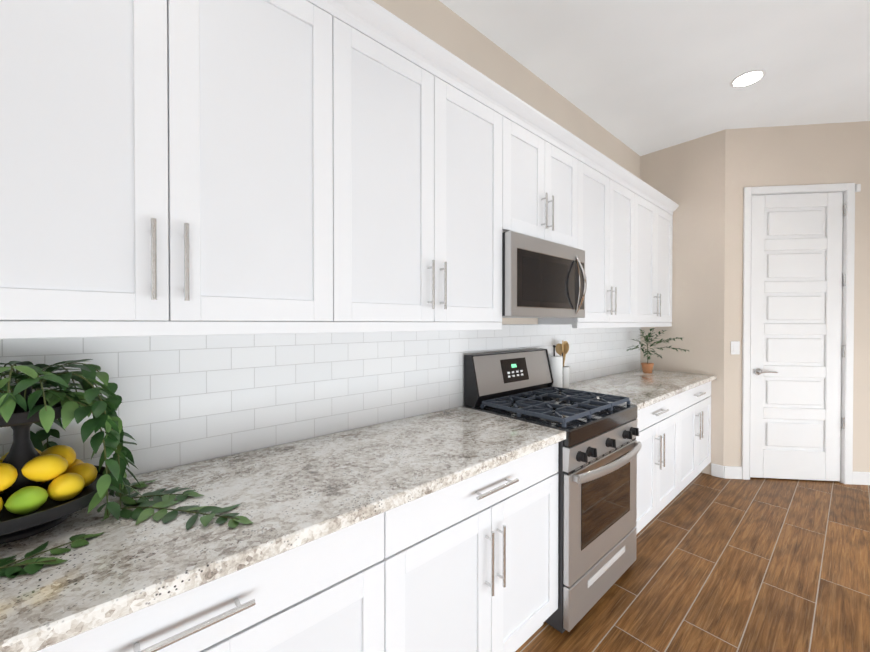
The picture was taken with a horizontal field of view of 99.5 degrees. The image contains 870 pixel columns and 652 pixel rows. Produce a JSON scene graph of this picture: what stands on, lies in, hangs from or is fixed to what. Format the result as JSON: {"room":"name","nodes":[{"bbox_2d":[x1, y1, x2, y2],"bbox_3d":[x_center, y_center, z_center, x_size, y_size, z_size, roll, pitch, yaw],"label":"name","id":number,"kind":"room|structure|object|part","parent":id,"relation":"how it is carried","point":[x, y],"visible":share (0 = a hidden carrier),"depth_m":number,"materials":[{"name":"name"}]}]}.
{"room":"kitchen","nodes":[
{"label":"kitchen","id":0,"kind":"room"},
{"bbox_2d":[373,0,639,324],"bbox_3d":[-0.802,-0.177,1.318,7.860,3.100,0.100,0,1,-41],"label":"wall","id":1,"kind":"structure","parent":0,"point":[444,26],"depth_m":2.34,"materials":[{"name":"beige paint"}]},
{"bbox_2d":[0,0,359,335],"bbox_3d":[-0.787,-0.570,1.064,1.053,1.141,0.294,0,1,-41],"label":"upper cabinet","id":2,"kind":"object","parent":1,"relation":"attached to","point":[250,256],"depth_m":0.97,"materials":[{"name":"white wood"}]},
{"bbox_2d":[0,324,639,476],"bbox_3d":[0.101,0.241,2.039,5.354,0.496,0.008,0,1,-41],"label":"backsplash","id":3,"kind":"structure","parent":1,"relation":"attached to","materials":[{"name":"tile"}]},
{"bbox_2d":[356,0,515,327],"bbox_3d":[-0.099,-0.575,1.666,1.053,1.141,0.294,0,1,-41],"label":"upper cabinet","id":4,"kind":"object","parent":1,"relation":"attached to","point":[436,143],"depth_m":1.52,"materials":[{"name":"white wood"}]},
{"bbox_2d":[516,100,579,248],"bbox_3d":[0.531,-0.815,2.216,0.762,0.671,0.294,0,1,-41],"label":"upper cabinet","id":5,"kind":"object","parent":1,"relation":"attached to","point":[547,158],"depth_m":2.10,"materials":[{"name":"white wood"}]},
{"bbox_2d":[502,231,586,317],"bbox_3d":[0.572,-0.263,2.174,0.758,0.424,0.417,0,1,-41],"label":"microwave","id":6,"kind":"object","parent":5,"relation":"attached to","point":[542,278],"visible":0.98,"depth_m":1.99,"materials":[{"name":"silver metal"}]},
{"bbox_2d":[528,144,639,327],"bbox_3d":[1.163,-0.584,2.770,1.053,1.141,0.294,0,1,-41],"label":"upper cabinet","id":7,"kind":"object","parent":1,"relation":"attached to","point":[609,197],"depth_m":2.64,"materials":[{"name":"white wood"}]},
{"bbox_2d":[640,184,675,323],"bbox_3d":[1.832,-0.589,3.355,1.004,1.141,0.294,0,1,-41],"label":"upper cabinet","id":8,"kind":"object","parent":1,"relation":"attached to","point":[656,213],"depth_m":3.26,"materials":[{"name":"white wood"}]},
{"bbox_2d":[439,0,869,155],"bbox_3d":[1.664,-1.749,0.340,10.500,0.060,4.800,0,1,-41],"label":"ceiling","id":9,"kind":"structure","parent":0,"point":[641,77],"depth_m":2.38,"materials":[{"name":"paint"}]},
{"bbox_2d":[730,69,765,87],"bbox_3d":[2.196,-1.734,2.586,0.196,0.006,0.196,0,1,-41],"label":"recessed light","id":10,"kind":"object","parent":9,"relation":"in","point":[748,78],"visible":1,"depth_m":2.58,"materials":[{"name":"white plastic"}]},
{"bbox_2d":[640,129,725,474],"bbox_3d":[2.382,-0.195,3.572,0.100,3.100,0.700,0,1,-41],"label":"wall","id":11,"kind":"structure","parent":0,"point":[688,177],"depth_m":3.43,"materials":[{"name":"beige paint"}]},
{"bbox_2d":[711,463,723,477],"bbox_3d":[2.542,1.302,3.314,0.014,0.110,0.091,0,1,-41],"label":"baseboard","id":12,"kind":"structure","parent":11,"relation":"attached to","point":[717,470],"depth_m":3.31,"materials":[{"name":"white wood"}]},
{"bbox_2d":[515,472,869,651],"bbox_3d":[1.664,1.411,0.365,10.500,0.060,4.800,0,1,-41],"label":"floor","id":13,"kind":"structure","parent":0,"point":[719,564],"depth_m":1.99,"materials":[{"name":"brown wood"}]},
{"bbox_2d":[52,504,411,651],"bbox_3d":[-0.683,0.938,0.958,1.053,0.876,0.609,0,1,-41],"label":"base cabinet","id":14,"kind":"object","parent":13,"relation":"on","point":[350,591],"depth_m":0.88,"materials":[{"name":"white wood"}]},
{"bbox_2d":[0,404,565,651],"bbox_3d":[-0.669,0.480,0.936,2.740,0.036,0.638,0,1,-41],"label":"countertop","id":15,"kind":"structure","parent":14,"relation":"on","point":[295,494],"depth_m":0.92,"materials":[{"name":"beige stone"}]},
{"bbox_2d":[0,359,252,577],"bbox_3d":[-0.890,0.271,0.763,0.834,0.384,0.580,0,1,-41],"label":"fruit stand","id":16,"kind":"object","parent":15,"relation":"on","point":[47,485],"visible":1,"depth_m":0.85,"materials":[{"name":"green plant"}]},
{"bbox_2d":[0,386,112,543],"bbox_3d":[-0.954,0.299,0.850,0.326,0.326,0.326,0,1,-41],"label":"tray","id":17,"kind":"object","parent":16,"relation":"on","point":[40,487],"depth_m":0.83,"materials":[{"name":"black metal"}]},
{"bbox_2d":[412,444,557,651],"bbox_3d":[-0.022,0.933,1.536,0.981,0.876,0.609,0,1,-41],"label":"base cabinet","id":18,"kind":"object","parent":13,"relation":"on","point":[485,548],"depth_m":1.31,"materials":[{"name":"white wood"}]},
{"bbox_2d":[464,349,641,632],"bbox_3d":[0.682,0.764,2.057,0.757,1.206,0.710,0,1,-41],"label":"range","id":19,"kind":"object","parent":13,"relation":"on","point":[599,447],"visible":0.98,"depth_m":1.85,"materials":[{"name":"silver metal"}]},
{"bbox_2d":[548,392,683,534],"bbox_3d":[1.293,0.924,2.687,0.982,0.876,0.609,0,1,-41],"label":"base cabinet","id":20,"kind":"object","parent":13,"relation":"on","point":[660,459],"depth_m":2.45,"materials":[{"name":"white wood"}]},
{"bbox_2d":[559,368,715,411],"bbox_3d":[1.633,0.464,2.951,1.847,0.036,0.638,0,1,-41],"label":"countertop","id":21,"kind":"structure","parent":20,"relation":"on","point":[643,390],"depth_m":2.81,"materials":[{"name":"beige stone"}]},
{"bbox_2d":[549,345,562,391],"bbox_3d":[0.831,0.290,2.566,0.144,0.316,0.144,0,1,-41],"label":"paper towel holder","id":22,"kind":"object","parent":21,"relation":"on","point":[556,363],"visible":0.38,"depth_m":2.52,"materials":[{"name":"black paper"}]},
{"bbox_2d":[555,340,569,388],"bbox_3d":[0.922,0.273,2.650,0.109,0.350,0.100,0,1,-41],"label":"utensil crock","id":23,"kind":"object","parent":21,"relation":"on","point":[563,348],"visible":0.75,"depth_m":2.62,"materials":[{"name":"white ceramic"}]},
{"bbox_2d":[627,328,688,372],"bbox_3d":[2.032,0.230,3.391,0.580,0.424,0.407,0,1,-41],"label":"potted plant","id":24,"kind":"object","parent":21,"relation":"on","point":[647,367],"visible":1,"depth_m":3.45,"materials":[{"name":"green plant"}]},
{"bbox_3d":[2.011,0.396,3.484,0.106,0.090,0.106,0,1,-41],"label":"pot","id":25,"kind":"part","parent":24,"relation":"part of","materials":[{"name":"ceramic"}]},
{"bbox_2d":[684,384,710,487],"bbox_3d":[1.936,0.919,3.249,1.004,0.876,0.609,0,1,-41],"label":"base cabinet","id":26,"kind":"object","parent":13,"relation":"on","point":[697,403],"depth_m":3.03,"materials":[{"name":"white wood"}]},
{"bbox_2d":[723,121,869,471],"bbox_3d":[4.493,-0.191,3.106,3.850,3.100,0.120,0,0,7],"label":"wall","id":27,"kind":"structure","parent":0,"point":[827,153],"depth_m":3.20,"materials":[{"name":"beige paint"}]},
{"bbox_2d":[731,341,739,354],"bbox_3d":[2.661,0.194,3.263,0.072,0.117,0.009,0,0,7],"label":"switch plate","id":28,"kind":"object","parent":27,"relation":"attached to","point":[735,347],"visible":1,"depth_m":3.26,"materials":[{"name":"white plastic"}]},
{"bbox_2d":[724,466,869,484],"bbox_3d":[4.485,1.304,3.051,3.850,0.110,0.014,0,0,7],"label":"baseboard","id":29,"kind":"structure","parent":27,"relation":"attached to","point":[735,472],"depth_m":3.16,"materials":[{"name":"white wood"}]},
{"bbox_2d":[742,183,854,484],"bbox_3d":[3.151,0.069,3.234,0.862,2.577,0.147,0,0,7],"label":"door frame","id":30,"kind":"structure","parent":27,"relation":"in","point":[848,254],"depth_m":3.17,"materials":[{"name":"white wood"}]},
{"bbox_2d":[750,192,842,480],"bbox_3d":[3.151,0.096,3.238,0.735,2.504,0.035,0,0,7],"label":"pantry door","id":31,"kind":"structure","parent":30,"relation":"attached to","point":[796,316],"depth_m":3.22,"materials":[{"name":"white wood"}]},
{"bbox_3d":[3.170,-0.077,3.187,0.709,1.930,0.060,0,0,7],"label":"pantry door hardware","id":32,"kind":"part","parent":30,"relation":"part of","materials":[{"name":"white wood"}]},
{"bbox_2d":[855,184,860,191],"bbox_3d":[3.598,-1.174,3.134,0.032,0.065,0.021,0,0,7],"label":"detector","id":33,"kind":"object","parent":27,"relation":"attached to","point":[857,187],"visible":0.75,"depth_m":3.12,"materials":[{"name":"white plastic"}]}
]}

